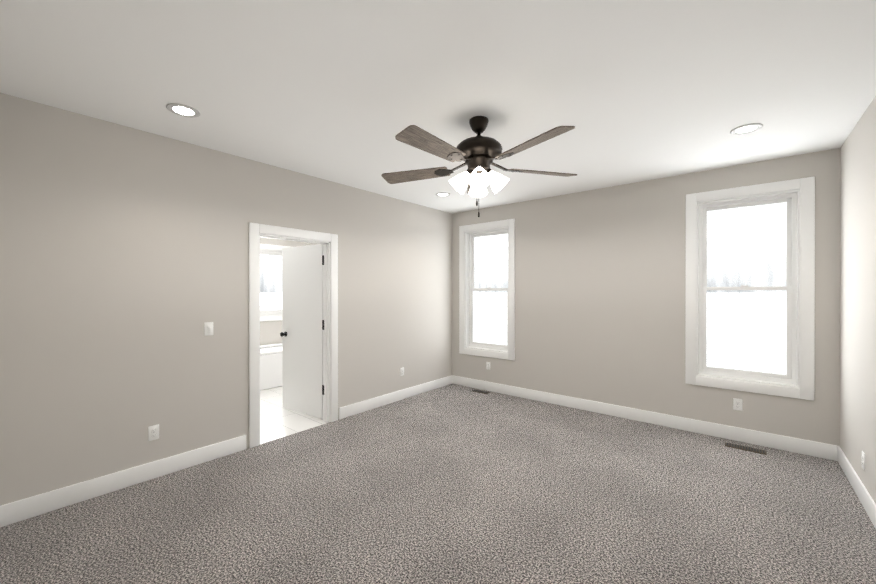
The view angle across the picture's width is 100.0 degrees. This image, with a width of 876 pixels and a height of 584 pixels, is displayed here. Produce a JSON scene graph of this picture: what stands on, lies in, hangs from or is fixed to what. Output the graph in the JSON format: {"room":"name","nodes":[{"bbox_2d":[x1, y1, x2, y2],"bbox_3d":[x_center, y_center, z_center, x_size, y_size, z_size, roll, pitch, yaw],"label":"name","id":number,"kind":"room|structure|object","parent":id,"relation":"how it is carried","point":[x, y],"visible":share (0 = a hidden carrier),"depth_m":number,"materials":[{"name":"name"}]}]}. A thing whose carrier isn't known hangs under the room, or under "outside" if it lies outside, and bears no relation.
{"room":"empty bedroom","nodes":[
{"label":"empty bedroom","id":0,"kind":"room"},
{"bbox_2d":[0,93,451,505],"bbox_3d":[-1.315,0.109,4.116,0.120,2.720,5.040,0,0,40],"label":"wall","id":1,"kind":"structure","parent":0,"point":[124,263],"depth_m":2.89,"materials":[{"name":"grey paint"}]},
{"bbox_2d":[0,435,245,527],"bbox_3d":[-2.283,1.403,2.842,0.018,0.135,1.540,0,0,40],"label":"baseboard","id":2,"kind":"structure","parent":1,"relation":"attached to","point":[28,508],"depth_m":2.69,"materials":[{"name":"white wood"}]},
{"bbox_2d":[148,424,158,440],"bbox_3d":[-2.242,1.111,2.899,0.009,0.115,0.070,0,0,40],"label":"electrical outlet","id":3,"kind":"object","parent":1,"relation":"attached to","point":[153,432],"visible":1,"depth_m":2.90,"materials":[{"name":"white plastic"}]},
{"bbox_2d":[204,322,212,335],"bbox_3d":[-1.992,0.320,3.197,0.010,0.115,0.070,0,0,40],"label":"light switch","id":4,"kind":"object","parent":1,"relation":"attached to","point":[208,328],"visible":1,"depth_m":3.19,"materials":[{"name":"white plastic"}]},
{"bbox_2d":[249,222,337,447],"bbox_3d":[-1.516,0.407,3.874,0.160,2.124,0.978,0,0,40],"label":"door frame","id":5,"kind":"structure","parent":1,"relation":"attached to","point":[328,241],"depth_m":3.88,"materials":[{"name":"white wood"}]},
{"bbox_2d":[280,244,323,418],"bbox_3d":[-1.606,0.451,4.422,0.845,2.010,0.171,0,0,34],"label":"door","id":6,"kind":"structure","parent":1,"relation":"in","point":[301,334],"depth_m":4.41,"materials":[{"name":"white wood"}]},
{"bbox_2d":[339,375,451,418],"bbox_3d":[-0.461,1.399,5.041,0.018,0.135,2.110,0,0,40],"label":"baseboard","id":7,"kind":"structure","parent":1,"relation":"attached to","point":[359,407],"depth_m":4.84,"materials":[{"name":"white wood"}]},
{"bbox_2d":[400,367,403,375],"bbox_3d":[-0.487,1.087,5.016,0.009,0.115,0.070,0,0,40],"label":"electrical outlet","id":8,"kind":"object","parent":1,"relation":"attached to","point":[402,371],"visible":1,"depth_m":5.01,"materials":[{"name":"white plastic"}]},
{"bbox_2d":[260,237,315,344],"bbox_3d":[-3.433,0.106,5.871,0.120,2.720,3.840,0,0,40],"label":"wall","id":9,"kind":"structure","parent":0,"point":[270,331],"depth_m":6.43,"materials":[{"name":"grey paint"}]},
{"bbox_2d":[260,243,290,321],"bbox_3d":[-3.010,-0.160,6.364,0.140,1.330,1.580,0,0,40],"label":"bathroom window","id":10,"kind":"structure","parent":9,"relation":"in","point":[271,314],"depth_m":6.43,"materials":[{"name":"white"}]},
{"bbox_2d":[260,386,328,443],"bbox_3d":[-2.328,1.509,4.958,2.750,0.076,3.600,0,0,40],"label":"floor","id":11,"kind":"structure","parent":0,"point":[278,420],"depth_m":4.24,"materials":[{"name":"white tile"}]},
{"bbox_2d":[260,343,281,389],"bbox_3d":[-2.620,1.124,6.108,0.808,0.682,1.700,0,0,40],"label":"bathtub","id":12,"kind":"object","parent":11,"relation":"on","point":[270,365],"visible":0.04,"depth_m":5.60,"materials":[{"name":"white ceramic"}]},
{"bbox_2d":[0,384,875,583],"bbox_3d":[-0.294,1.512,1.942,4.230,0.080,6.750,0,0,40],"label":"floor carpet","id":13,"kind":"object","parent":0,"point":[454,484],"visible":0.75,"depth_m":2.44,"materials":[{"name":"grey carpet"}]},
{"bbox_2d":[472,389,489,393],"bbox_3d":[0.625,1.463,5.394,0.260,0.007,0.110,0,0,40],"label":"floor air vent","id":14,"kind":"object","parent":13,"relation":"on","point":[480,391],"visible":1,"depth_m":5.39,"materials":[{"name":"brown metal"}]},
{"bbox_2d":[725,442,766,454],"bbox_3d":[2.881,1.466,3.447,0.300,0.007,0.110,0,0,40],"label":"floor air vent","id":15,"kind":"object","parent":13,"relation":"on","point":[746,448],"visible":1,"depth_m":3.44,"materials":[{"name":"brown metal"}]},
{"bbox_2d":[0,0,875,213],"bbox_3d":[-1.337,-1.299,2.833,7.220,0.100,7.040,0,0,40],"label":"ceiling","id":16,"kind":"structure","parent":0,"point":[344,92],"depth_m":2.15,"materials":[{"name":"white paint"}]},
{"bbox_2d":[166,103,199,117],"bbox_3d":[-1.748,-1.244,2.525,0.194,0.008,0.194,0,0,40],"label":"recessed light","id":17,"kind":"object","parent":16,"relation":"in","point":[183,110],"visible":1,"depth_m":2.52,"materials":[{"name":"grey"}]},
{"bbox_2d":[435,192,449,196],"bbox_3d":[0.063,-1.248,4.712,0.194,0.008,0.194,0,0,40],"label":"recessed light","id":18,"kind":"object","parent":16,"relation":"in","point":[442,194],"visible":1,"depth_m":4.70,"materials":[{"name":"grey"}]},
{"bbox_2d":[381,116,576,216],"bbox_3d":[0.260,-0.896,2.630,1.516,0.706,1.444,0,0,40],"label":"ceiling fan","id":19,"kind":"object","parent":16,"relation":"hanging from","point":[478,154],"visible":1,"depth_m":2.58,"materials":[{"name":"brown wood"}]},
{"bbox_2d":[730,123,762,134],"bbox_3d":[2.358,-1.245,2.811,0.194,0.008,0.194,0,0,40],"label":"recessed light","id":20,"kind":"object","parent":16,"relation":"in","point":[746,128],"visible":1,"depth_m":2.80,"materials":[{"name":"grey"}]},
{"bbox_2d":[452,148,839,445],"bbox_3d":[1.959,0.108,4.566,4.350,2.720,0.170,0,0,40],"label":"wall","id":21,"kind":"structure","parent":0,"point":[600,279],"depth_m":4.22,"materials":[{"name":"grey paint"}]},
{"bbox_2d":[459,219,514,360],"bbox_3d":[0.763,-0.034,5.543,0.960,2.000,0.190,0,0,40],"label":"window","id":22,"kind":"structure","parent":21,"relation":"in","point":[468,234],"depth_m":5.62,"materials":[{"name":"white"}]},
{"bbox_2d":[486,362,489,369],"bbox_3d":[0.747,1.096,5.455,0.070,0.115,0.009,0,0,40],"label":"electrical outlet","id":23,"kind":"object","parent":21,"relation":"attached to","point":[487,365],"visible":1,"depth_m":5.45,"materials":[{"name":"white plastic"}]},
{"bbox_2d":[452,375,831,459],"bbox_3d":[1.843,1.400,4.545,4.200,0.135,0.014,0,0,40],"label":"baseboard","id":24,"kind":"structure","parent":21,"relation":"attached to","point":[791,444],"depth_m":3.98,"materials":[{"name":"white wood"}]},
{"bbox_2d":[733,398,741,410],"bbox_3d":[2.957,1.109,3.624,0.070,0.115,0.009,0,0,40],"label":"electrical outlet","id":25,"kind":"object","parent":21,"relation":"attached to","point":[737,404],"visible":1,"depth_m":3.62,"materials":[{"name":"white plastic"}]},
{"bbox_2d":[685,177,814,400],"bbox_3d":[3.046,-0.031,3.652,0.960,2.000,0.190,0,0,40],"label":"window","id":26,"kind":"structure","parent":21,"relation":"in","point":[797,197],"depth_m":3.54,"materials":[{"name":"white"}]},
{"bbox_2d":[840,96,875,502],"bbox_3d":[1.343,0.115,0.506,0.120,2.720,6.870,0,0,40],"label":"wall","id":27,"kind":"structure","parent":0,"point":[857,292],"depth_m":2.66,"materials":[{"name":"grey paint"}]},
{"bbox_2d":[832,445,875,528],"bbox_3d":[1.966,1.406,1.368,0.018,0.135,4.750,0,0,40],"label":"baseboard","id":28,"kind":"structure","parent":27,"relation":"attached to","point":[865,498],"depth_m":2.66,"materials":[{"name":"white wood"}]},
{"bbox_2d":[861,451,864,470],"bbox_3d":[2.955,1.171,2.555,0.009,0.115,0.070,0,0,40],"label":"electrical outlet","id":29,"kind":"object","parent":27,"relation":"attached to","point":[863,460],"visible":1,"depth_m":2.54,"materials":[{"name":"white plastic"}]},
{"label":"outside","id":30,"kind":"structure","parent":0,"visible":0},
{"bbox_2d":[260,254,281,310],"bbox_3d":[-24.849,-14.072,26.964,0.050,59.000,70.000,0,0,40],"label":"view from the bathroom","id":31,"kind":"structure","parent":30,"point":[268,290],"depth_m":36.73,"materials":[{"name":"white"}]},
{"bbox_2d":[473,203,785,374],"bbox_3d":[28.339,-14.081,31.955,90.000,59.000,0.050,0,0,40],"label":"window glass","id":32,"kind":"structure","parent":30,"point":[754,346],"depth_m":33.13,"materials":[{"name":"glass"}]}
]}

